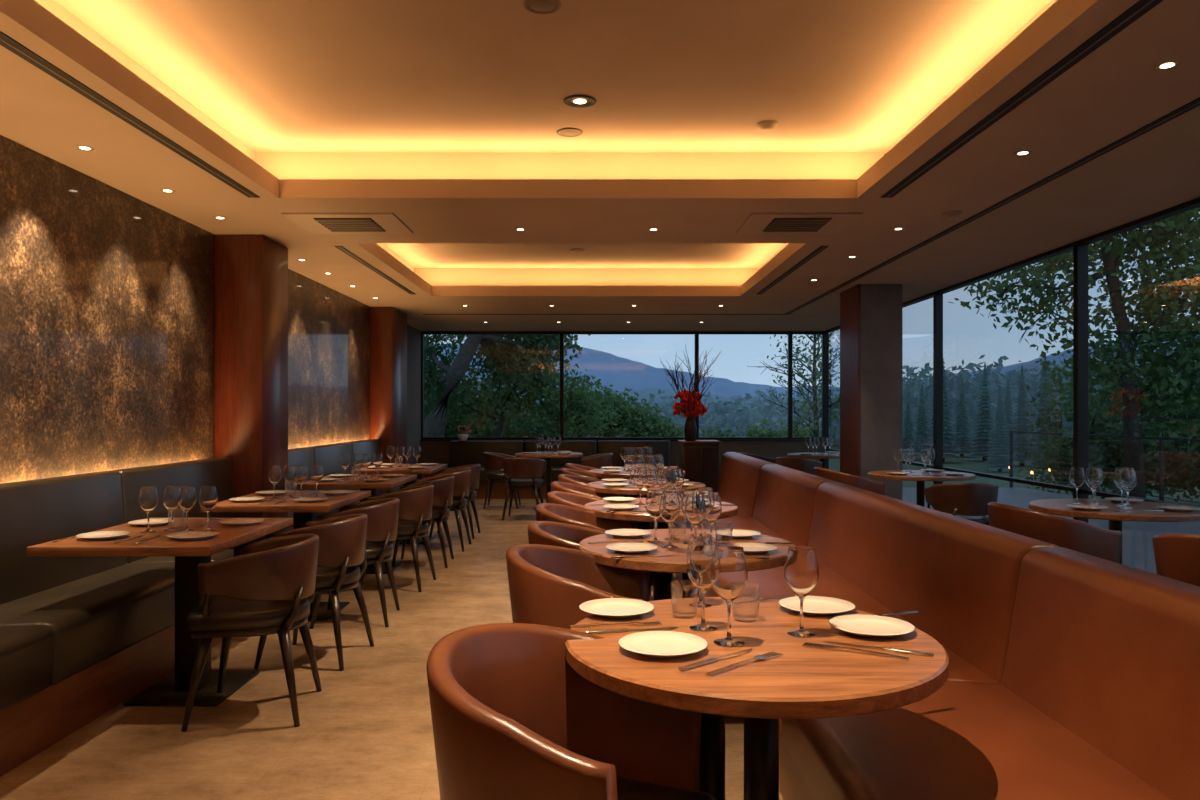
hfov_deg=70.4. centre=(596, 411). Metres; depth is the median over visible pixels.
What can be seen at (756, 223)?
ceiling air vent
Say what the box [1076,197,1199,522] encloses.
window
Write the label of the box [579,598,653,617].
dinner plate
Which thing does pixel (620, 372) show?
mountain ridge
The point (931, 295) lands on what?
window
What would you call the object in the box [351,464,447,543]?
dining table
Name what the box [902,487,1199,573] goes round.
terrace
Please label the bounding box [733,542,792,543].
table knife
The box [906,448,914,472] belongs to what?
wine glass
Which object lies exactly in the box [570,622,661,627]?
fork
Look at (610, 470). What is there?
dinner plate
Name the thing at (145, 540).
table knife
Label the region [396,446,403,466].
wine glass
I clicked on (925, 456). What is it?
wine glass
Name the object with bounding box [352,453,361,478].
wine glass
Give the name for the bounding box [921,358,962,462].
conifer tree
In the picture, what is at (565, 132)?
ceiling speaker
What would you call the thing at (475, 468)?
dining chair
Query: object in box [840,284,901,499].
concrete column
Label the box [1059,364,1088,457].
conifer tree
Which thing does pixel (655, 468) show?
wine glass
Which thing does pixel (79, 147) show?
recessed light
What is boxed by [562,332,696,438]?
window
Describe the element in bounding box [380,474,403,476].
dinner plate
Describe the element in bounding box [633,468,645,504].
wine glass
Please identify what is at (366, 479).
dinner plate
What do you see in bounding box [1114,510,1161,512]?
fork
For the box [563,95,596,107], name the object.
recessed light
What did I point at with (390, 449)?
wine glass
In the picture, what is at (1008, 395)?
conifer tree
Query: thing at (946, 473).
dinner plate
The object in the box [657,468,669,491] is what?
wine glass
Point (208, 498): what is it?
wine glass
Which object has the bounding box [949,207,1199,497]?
broadleaf tree
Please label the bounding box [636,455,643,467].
wine glass
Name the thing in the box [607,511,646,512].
table knife
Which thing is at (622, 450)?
wine glass
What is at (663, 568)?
round dining table
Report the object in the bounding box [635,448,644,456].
wine glass
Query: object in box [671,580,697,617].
water tumbler
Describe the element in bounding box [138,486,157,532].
wine glass
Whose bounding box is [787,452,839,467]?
round pedestal table
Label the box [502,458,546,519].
dining chair
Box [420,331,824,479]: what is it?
wall
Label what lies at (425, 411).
tree
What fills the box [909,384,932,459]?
conifer tree
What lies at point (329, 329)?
wall panel
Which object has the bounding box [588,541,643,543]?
fork
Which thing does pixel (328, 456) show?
banquette
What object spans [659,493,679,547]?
wine glass
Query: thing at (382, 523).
dining chair
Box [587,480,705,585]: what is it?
round dining table
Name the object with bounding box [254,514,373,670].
dining chair
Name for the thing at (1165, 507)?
dinner plate
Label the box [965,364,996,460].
conifer tree
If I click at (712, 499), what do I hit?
wine glass
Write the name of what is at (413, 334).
wall
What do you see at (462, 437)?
flower bowl
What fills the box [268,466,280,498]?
wine glass
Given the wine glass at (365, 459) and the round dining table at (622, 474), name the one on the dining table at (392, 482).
the wine glass at (365, 459)
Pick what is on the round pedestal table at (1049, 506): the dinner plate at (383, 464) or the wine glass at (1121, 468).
the wine glass at (1121, 468)
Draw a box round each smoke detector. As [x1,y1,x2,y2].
[756,120,777,130]
[942,210,962,217]
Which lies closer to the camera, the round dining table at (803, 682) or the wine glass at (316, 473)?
the round dining table at (803, 682)
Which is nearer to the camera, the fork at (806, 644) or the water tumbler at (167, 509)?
the fork at (806, 644)
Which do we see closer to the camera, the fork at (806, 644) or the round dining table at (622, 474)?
the fork at (806, 644)
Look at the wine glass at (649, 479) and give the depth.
4.97 m
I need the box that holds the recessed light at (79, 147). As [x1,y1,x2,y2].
[75,145,94,151]
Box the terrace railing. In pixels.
[1010,431,1199,502]
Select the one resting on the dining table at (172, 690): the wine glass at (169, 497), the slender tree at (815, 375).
the wine glass at (169, 497)
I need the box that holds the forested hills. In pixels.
[460,348,1197,407]
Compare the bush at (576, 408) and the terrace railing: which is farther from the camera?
the bush at (576, 408)
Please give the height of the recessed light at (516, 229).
0.006 m
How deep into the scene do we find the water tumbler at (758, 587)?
2.28 m
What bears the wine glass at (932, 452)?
on the round pedestal table at (920, 480)
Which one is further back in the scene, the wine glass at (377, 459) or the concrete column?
the concrete column
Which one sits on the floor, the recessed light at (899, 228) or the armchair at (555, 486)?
the armchair at (555, 486)
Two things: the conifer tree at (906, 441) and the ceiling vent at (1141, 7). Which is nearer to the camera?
the ceiling vent at (1141, 7)
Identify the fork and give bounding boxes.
[51,535,75,542]
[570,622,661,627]
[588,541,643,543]
[706,651,782,675]
[733,596,793,604]
[745,556,769,558]
[802,642,908,659]
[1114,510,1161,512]
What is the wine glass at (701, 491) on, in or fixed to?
on the round dining table at (663, 568)
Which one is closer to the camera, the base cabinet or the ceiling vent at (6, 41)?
the ceiling vent at (6, 41)
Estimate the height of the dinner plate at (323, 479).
0.018 m
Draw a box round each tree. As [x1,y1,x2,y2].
[424,334,590,436]
[424,335,445,418]
[747,330,839,437]
[902,396,914,449]
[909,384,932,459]
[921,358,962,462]
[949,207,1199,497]
[950,379,974,456]
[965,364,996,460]
[983,386,1017,471]
[1004,379,1015,452]
[1006,368,1034,465]
[1021,352,1060,469]
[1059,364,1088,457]
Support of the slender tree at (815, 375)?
on the lawn
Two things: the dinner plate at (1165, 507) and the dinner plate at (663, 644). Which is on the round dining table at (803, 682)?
the dinner plate at (663, 644)
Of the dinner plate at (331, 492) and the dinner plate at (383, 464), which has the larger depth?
the dinner plate at (383, 464)
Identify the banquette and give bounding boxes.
[0,457,292,776]
[288,438,420,525]
[446,441,669,498]
[656,452,1199,799]
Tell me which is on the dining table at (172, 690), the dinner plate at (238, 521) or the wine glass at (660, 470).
the dinner plate at (238, 521)
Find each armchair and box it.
[426,623,715,799]
[506,544,648,628]
[527,521,652,600]
[535,503,630,531]
[547,491,601,508]
[550,481,619,499]
[558,474,631,528]
[560,468,609,480]
[565,463,610,478]
[814,467,884,494]
[987,502,1122,563]
[1152,533,1199,586]
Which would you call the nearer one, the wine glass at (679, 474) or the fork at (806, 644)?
the fork at (806, 644)
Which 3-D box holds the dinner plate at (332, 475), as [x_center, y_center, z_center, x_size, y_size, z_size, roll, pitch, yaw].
[-2.210,0.551,7.320,0.210,0.018,0.210,0,0,0]
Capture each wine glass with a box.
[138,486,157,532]
[162,485,179,530]
[177,486,196,531]
[198,486,217,530]
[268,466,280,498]
[284,465,295,497]
[295,465,307,497]
[310,465,322,496]
[340,454,350,479]
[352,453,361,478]
[361,454,370,478]
[373,454,382,477]
[387,446,394,466]
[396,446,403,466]
[403,446,410,466]
[413,446,420,465]
[537,437,542,452]
[545,437,551,453]
[550,437,554,452]
[555,437,560,452]
[620,447,627,470]
[624,448,632,471]
[625,455,634,483]
[631,456,641,485]
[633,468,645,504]
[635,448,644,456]
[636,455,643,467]
[642,469,656,507]
[644,448,652,454]
[645,456,655,467]
[646,467,656,475]
[646,490,663,542]
[654,456,663,484]
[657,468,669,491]
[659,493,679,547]
[661,470,675,488]
[664,488,681,539]
[671,469,683,488]
[681,491,699,543]
[685,494,705,532]
[686,541,716,630]
[687,533,711,607]
[694,489,708,532]
[697,487,712,537]
[703,492,721,545]
[710,546,747,646]
[784,546,818,637]
[805,437,810,452]
[810,437,816,453]
[815,437,819,453]
[822,438,827,454]
[828,437,832,453]
[893,448,901,471]
[902,449,911,471]
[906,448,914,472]
[920,449,930,474]
[927,449,934,472]
[1069,467,1084,503]
[1085,468,1101,504]
[1088,467,1102,504]
[1114,468,1128,506]
[1119,470,1136,508]
[1121,468,1133,504]
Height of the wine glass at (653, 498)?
0.222 m
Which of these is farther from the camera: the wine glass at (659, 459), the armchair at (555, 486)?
the wine glass at (659, 459)
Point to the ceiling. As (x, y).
(444, 117)
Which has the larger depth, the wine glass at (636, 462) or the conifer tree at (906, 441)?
the conifer tree at (906, 441)
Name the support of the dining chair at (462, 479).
on the floor
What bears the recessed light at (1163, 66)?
in the ceiling
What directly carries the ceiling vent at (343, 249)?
in the ceiling
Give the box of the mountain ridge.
[424,334,1198,399]
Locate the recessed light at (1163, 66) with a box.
[1154,60,1180,70]
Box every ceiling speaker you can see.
[523,0,561,14]
[556,128,582,136]
[570,248,584,251]
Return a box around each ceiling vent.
[0,31,259,197]
[334,246,414,294]
[423,314,788,314]
[757,246,828,294]
[786,97,1199,313]
[880,0,1162,197]
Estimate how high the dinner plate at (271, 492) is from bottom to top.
0.018 m
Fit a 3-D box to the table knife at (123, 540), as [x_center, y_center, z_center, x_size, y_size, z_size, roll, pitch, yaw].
[-2.048,0.556,3.740,0.017,0.007,0.253,0,0,0]
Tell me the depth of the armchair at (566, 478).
6.81 m
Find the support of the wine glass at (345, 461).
on the dining table at (392, 482)
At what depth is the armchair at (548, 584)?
2.98 m
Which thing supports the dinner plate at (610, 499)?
on the round dining table at (643, 519)
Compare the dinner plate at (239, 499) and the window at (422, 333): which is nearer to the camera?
the dinner plate at (239, 499)
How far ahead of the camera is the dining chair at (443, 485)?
7.20 m
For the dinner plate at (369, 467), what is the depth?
8.36 m
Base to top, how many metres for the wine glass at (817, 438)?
0.222 m
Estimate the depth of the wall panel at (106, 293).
4.71 m
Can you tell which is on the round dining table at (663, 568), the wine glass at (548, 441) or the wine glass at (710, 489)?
the wine glass at (710, 489)
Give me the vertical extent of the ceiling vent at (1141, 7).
0.006 m
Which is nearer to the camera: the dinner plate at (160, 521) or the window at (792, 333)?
the dinner plate at (160, 521)
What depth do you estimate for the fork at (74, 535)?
3.70 m
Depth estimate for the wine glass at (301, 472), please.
5.52 m
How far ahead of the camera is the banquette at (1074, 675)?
2.37 m
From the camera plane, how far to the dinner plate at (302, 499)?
5.35 m
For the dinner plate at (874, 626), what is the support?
on the round dining table at (803, 682)
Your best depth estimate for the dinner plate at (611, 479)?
6.78 m
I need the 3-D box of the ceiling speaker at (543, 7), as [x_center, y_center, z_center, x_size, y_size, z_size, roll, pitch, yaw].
[-0.220,-1.636,3.420,0.156,0.008,0.156,0,0,0]
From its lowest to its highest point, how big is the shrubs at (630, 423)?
2.674 m
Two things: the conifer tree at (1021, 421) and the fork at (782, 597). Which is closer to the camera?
the fork at (782, 597)
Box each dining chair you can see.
[181,534,321,731]
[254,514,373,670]
[310,498,399,628]
[360,484,435,591]
[392,475,454,567]
[416,469,470,551]
[429,464,479,538]
[483,452,520,508]
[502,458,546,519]
[581,453,612,468]
[739,452,774,462]
[776,457,822,474]
[924,483,998,525]
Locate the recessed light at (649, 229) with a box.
[648,228,659,230]
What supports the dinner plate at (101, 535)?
on the dining table at (172, 690)
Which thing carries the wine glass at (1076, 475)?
on the round pedestal table at (1049, 506)
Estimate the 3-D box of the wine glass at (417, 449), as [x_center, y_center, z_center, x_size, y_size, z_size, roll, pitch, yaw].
[-1.830,0.454,8.650,0.083,0.210,0.083,0,0,6]
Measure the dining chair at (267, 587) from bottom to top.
0.762 m
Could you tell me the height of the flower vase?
1.136 m
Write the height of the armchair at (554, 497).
0.812 m
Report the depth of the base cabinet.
9.84 m
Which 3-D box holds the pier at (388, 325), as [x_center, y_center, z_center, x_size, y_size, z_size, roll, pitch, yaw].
[-2.650,0.010,10.800,0.299,2.598,0.800,0,0,0]
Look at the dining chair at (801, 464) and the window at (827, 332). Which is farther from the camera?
the window at (827, 332)
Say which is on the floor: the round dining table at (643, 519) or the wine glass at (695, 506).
the round dining table at (643, 519)
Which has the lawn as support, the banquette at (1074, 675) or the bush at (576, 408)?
the bush at (576, 408)
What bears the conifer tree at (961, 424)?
on the lawn
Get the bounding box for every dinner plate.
[76,531,129,539]
[128,518,174,525]
[167,531,218,539]
[219,518,264,525]
[229,497,264,501]
[255,490,287,494]
[293,497,327,501]
[320,478,338,481]
[321,490,352,494]
[328,474,352,477]
[362,478,387,481]
[367,466,386,468]
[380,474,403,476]
[381,463,393,465]
[407,466,426,468]
[419,463,436,465]
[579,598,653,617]
[601,467,621,469]
[601,469,622,472]
[601,478,626,481]
[602,483,628,486]
[603,497,635,501]
[603,504,638,509]
[605,529,650,537]
[606,543,657,553]
[618,631,707,657]
[682,483,692,486]
[714,529,760,538]
[725,543,777,553]
[779,596,854,615]
[829,614,914,637]
[886,472,909,474]
[920,469,942,471]
[943,472,967,475]
[1066,504,1107,509]
[1105,497,1143,502]
[1156,505,1199,511]
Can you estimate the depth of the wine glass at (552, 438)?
11.47 m
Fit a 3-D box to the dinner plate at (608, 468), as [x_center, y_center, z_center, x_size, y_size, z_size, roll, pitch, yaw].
[0.140,0.551,8.320,0.210,0.018,0.210,0,0,0]
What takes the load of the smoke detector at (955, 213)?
attached to the ceiling
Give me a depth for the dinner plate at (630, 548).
3.43 m
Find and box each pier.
[213,235,287,517]
[370,307,406,463]
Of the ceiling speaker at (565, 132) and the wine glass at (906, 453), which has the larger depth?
the wine glass at (906, 453)
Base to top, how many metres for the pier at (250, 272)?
2.598 m
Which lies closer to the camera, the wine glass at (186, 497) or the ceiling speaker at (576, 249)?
the wine glass at (186, 497)
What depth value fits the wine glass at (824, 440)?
11.15 m
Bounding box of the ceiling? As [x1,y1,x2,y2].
[0,0,1199,330]
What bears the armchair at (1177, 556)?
on the floor
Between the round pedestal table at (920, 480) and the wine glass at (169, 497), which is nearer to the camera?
the wine glass at (169, 497)
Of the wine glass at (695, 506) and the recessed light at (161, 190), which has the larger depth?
the recessed light at (161, 190)
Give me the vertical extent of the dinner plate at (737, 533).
0.018 m
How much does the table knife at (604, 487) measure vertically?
0.007 m
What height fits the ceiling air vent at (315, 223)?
0.024 m
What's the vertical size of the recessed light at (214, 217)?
0.006 m
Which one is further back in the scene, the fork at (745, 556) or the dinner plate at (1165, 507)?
the dinner plate at (1165, 507)
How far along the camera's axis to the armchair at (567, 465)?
8.27 m
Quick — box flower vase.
[660,344,721,440]
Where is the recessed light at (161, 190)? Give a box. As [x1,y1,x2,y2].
[160,189,175,192]
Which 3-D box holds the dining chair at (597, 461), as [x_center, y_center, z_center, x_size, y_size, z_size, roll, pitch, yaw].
[-0.035,0.931,11.400,0.500,0.762,0.518,0,0,0]
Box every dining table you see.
[27,518,292,705]
[201,491,370,620]
[293,475,416,573]
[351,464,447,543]
[565,597,948,799]
[579,529,794,600]
[584,498,737,594]
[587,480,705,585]
[589,468,684,497]
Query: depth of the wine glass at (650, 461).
6.41 m
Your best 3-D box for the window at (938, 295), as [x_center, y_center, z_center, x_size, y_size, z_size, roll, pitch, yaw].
[3.660,-0.040,7.775,0.080,2.700,2.690,0,0,0]
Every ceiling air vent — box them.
[282,213,412,233]
[736,213,862,233]
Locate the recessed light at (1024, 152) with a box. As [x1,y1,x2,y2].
[1014,150,1031,155]
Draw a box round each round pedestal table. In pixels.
[515,452,582,509]
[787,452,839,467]
[868,470,975,506]
[1029,498,1199,563]
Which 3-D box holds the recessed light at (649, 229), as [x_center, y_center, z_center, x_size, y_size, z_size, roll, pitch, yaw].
[0.400,-1.287,6.000,0.084,0.006,0.084,0,0,0]
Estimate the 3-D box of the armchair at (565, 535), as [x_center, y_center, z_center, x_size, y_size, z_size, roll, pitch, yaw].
[-0.017,0.906,3.840,0.594,0.812,0.615,0,0,0]
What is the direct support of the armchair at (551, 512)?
on the floor
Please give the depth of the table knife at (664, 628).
2.16 m
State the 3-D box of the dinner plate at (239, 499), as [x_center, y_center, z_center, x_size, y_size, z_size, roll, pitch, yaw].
[-2.190,0.551,5.320,0.210,0.018,0.210,0,0,0]
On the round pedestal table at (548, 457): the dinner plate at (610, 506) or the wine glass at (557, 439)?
the wine glass at (557, 439)
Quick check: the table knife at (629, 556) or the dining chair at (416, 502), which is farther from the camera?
the dining chair at (416, 502)
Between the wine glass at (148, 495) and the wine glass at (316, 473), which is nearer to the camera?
the wine glass at (148, 495)
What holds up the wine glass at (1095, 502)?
on the round pedestal table at (1049, 506)
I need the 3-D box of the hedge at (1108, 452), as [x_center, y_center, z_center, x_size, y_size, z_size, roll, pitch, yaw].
[12.159,0.511,17.260,7.568,2.634,2.872,0,0,0]
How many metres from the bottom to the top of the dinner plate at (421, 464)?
0.018 m
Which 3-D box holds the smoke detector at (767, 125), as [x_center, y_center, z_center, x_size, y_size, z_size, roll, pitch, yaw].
[0.970,-1.625,4.840,0.124,0.030,0.124,0,0,0]
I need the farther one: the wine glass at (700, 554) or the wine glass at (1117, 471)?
the wine glass at (1117, 471)
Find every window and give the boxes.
[421,332,561,438]
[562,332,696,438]
[697,332,790,438]
[791,332,824,438]
[825,326,839,468]
[902,292,933,509]
[934,241,1075,519]
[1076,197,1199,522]
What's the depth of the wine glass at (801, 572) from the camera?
2.11 m
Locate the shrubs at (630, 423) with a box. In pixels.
[424,379,821,436]
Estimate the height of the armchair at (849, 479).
0.812 m
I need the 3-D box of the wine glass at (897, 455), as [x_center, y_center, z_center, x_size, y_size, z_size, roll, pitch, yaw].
[2.790,0.449,7.870,0.087,0.222,0.087,0,0,29]
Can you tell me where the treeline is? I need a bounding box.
[468,355,1196,450]
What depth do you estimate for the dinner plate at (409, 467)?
8.37 m
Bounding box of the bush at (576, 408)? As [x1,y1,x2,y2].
[424,356,619,436]
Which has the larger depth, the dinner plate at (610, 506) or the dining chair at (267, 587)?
the dinner plate at (610, 506)
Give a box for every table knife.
[113,535,144,543]
[135,535,159,543]
[583,627,678,633]
[604,487,637,487]
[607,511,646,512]
[611,555,674,557]
[678,648,751,670]
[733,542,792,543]
[823,641,933,656]
[878,611,918,616]
[1133,510,1163,511]
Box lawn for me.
[829,439,1199,506]
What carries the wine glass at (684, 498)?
on the round dining table at (663, 568)
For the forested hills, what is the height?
17.220 m
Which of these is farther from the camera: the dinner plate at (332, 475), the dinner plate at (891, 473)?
the dinner plate at (891, 473)
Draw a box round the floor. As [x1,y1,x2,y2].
[0,499,782,799]
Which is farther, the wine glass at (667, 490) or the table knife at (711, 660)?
the wine glass at (667, 490)
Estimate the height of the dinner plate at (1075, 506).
0.018 m
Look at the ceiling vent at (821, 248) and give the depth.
7.57 m
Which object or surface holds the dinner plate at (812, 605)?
on the round dining table at (803, 682)
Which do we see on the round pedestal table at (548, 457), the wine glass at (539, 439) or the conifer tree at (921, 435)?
the wine glass at (539, 439)
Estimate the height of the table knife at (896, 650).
0.007 m
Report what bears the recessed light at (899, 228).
in the ceiling
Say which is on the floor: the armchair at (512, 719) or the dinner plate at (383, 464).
the armchair at (512, 719)
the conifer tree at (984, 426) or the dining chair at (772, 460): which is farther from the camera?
the conifer tree at (984, 426)
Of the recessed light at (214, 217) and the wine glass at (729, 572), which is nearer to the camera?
the wine glass at (729, 572)
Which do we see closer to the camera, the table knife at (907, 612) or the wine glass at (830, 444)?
the table knife at (907, 612)
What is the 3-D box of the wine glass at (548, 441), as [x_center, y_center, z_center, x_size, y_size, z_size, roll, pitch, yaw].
[-0.650,0.449,11.380,0.087,0.222,0.087,0,0,26]
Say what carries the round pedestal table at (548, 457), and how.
on the floor
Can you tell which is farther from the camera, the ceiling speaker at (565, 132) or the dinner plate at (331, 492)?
the dinner plate at (331, 492)
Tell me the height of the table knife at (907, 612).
0.007 m
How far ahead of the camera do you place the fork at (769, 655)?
1.89 m
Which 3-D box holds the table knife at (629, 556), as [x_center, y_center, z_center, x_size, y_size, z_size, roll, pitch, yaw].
[0.180,0.556,3.278,0.253,0.007,0.017,0,0,-10]
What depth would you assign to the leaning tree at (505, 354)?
19.13 m
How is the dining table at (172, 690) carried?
on the floor
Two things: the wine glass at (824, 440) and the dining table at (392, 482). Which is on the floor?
the dining table at (392, 482)
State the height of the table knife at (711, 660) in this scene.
0.007 m
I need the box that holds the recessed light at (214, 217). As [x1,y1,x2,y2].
[213,216,226,219]
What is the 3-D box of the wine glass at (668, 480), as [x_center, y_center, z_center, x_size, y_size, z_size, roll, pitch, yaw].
[0.417,0.449,4.940,0.087,0.222,0.087,0,0,-10]
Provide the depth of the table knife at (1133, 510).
4.78 m
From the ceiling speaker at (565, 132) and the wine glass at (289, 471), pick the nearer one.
the ceiling speaker at (565, 132)
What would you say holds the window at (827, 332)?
in the wall
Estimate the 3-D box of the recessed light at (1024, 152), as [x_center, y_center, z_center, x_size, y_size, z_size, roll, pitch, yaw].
[2.120,-1.287,4.230,0.084,0.006,0.084,0,0,0]
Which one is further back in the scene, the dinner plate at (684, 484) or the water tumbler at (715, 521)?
the dinner plate at (684, 484)
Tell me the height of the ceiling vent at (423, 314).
0.006 m
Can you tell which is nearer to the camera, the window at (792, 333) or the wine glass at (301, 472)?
the wine glass at (301, 472)
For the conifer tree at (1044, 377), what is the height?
3.886 m
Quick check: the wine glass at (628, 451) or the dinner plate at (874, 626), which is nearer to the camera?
the dinner plate at (874, 626)
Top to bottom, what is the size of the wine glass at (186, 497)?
0.210 m
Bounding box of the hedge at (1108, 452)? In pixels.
[1014,378,1199,501]
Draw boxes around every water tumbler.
[167,509,184,526]
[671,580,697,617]
[715,521,732,543]
[732,583,759,621]
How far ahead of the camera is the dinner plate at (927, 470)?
7.94 m
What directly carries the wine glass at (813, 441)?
on the round pedestal table at (820, 456)
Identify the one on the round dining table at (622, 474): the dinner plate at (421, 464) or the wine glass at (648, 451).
the wine glass at (648, 451)
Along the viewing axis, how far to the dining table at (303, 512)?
5.38 m
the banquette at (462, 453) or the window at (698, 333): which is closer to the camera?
the banquette at (462, 453)
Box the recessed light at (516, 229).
[515,228,525,230]
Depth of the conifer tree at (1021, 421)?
29.84 m
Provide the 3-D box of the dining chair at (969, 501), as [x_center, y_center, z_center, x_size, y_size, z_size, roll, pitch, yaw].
[2.949,0.931,6.835,0.518,0.762,0.500,0,0,4]
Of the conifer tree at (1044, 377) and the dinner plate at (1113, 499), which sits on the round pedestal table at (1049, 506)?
the dinner plate at (1113, 499)
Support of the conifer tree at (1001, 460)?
on the lawn
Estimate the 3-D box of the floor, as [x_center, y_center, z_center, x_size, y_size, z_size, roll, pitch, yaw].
[0.360,1.360,5.450,6.720,0.100,16.300,0,0,0]
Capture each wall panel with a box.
[0,135,212,483]
[288,269,369,448]
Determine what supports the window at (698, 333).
in the wall at (437, 451)
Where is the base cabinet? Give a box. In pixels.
[678,440,720,491]
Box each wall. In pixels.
[407,325,420,478]
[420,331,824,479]
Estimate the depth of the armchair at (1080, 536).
4.42 m
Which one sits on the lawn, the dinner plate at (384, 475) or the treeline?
the treeline
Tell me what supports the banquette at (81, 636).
on the floor
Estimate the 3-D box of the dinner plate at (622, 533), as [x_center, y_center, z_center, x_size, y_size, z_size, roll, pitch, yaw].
[0.140,0.551,3.840,0.210,0.018,0.210,0,0,0]
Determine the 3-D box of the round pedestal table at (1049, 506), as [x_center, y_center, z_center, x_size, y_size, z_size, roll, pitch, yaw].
[3.080,0.935,5.050,0.920,0.750,0.920,0,0,0]
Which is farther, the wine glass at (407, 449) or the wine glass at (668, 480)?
the wine glass at (407, 449)
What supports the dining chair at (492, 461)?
on the floor
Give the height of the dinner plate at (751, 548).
0.018 m
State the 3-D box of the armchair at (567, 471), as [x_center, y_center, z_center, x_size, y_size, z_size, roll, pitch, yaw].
[-0.037,0.906,7.579,0.594,0.812,0.615,0,0,-3]
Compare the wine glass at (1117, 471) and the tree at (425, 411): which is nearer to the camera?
the wine glass at (1117, 471)
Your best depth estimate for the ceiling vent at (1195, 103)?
4.74 m
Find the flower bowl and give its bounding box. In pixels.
[457,425,471,440]
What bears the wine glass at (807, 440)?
on the round pedestal table at (820, 456)
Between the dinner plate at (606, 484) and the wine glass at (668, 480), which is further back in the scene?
the dinner plate at (606, 484)
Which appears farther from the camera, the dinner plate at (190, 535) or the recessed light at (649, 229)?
the recessed light at (649, 229)
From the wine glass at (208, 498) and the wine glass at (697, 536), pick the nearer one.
the wine glass at (697, 536)
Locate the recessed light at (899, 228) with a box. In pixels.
[892,227,904,230]
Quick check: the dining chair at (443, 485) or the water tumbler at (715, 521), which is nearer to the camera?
the water tumbler at (715, 521)
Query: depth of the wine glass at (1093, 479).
5.04 m
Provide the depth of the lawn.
26.40 m
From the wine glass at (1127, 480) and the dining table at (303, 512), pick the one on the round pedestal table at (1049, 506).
the wine glass at (1127, 480)
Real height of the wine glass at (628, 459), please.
0.222 m
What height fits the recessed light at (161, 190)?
0.006 m

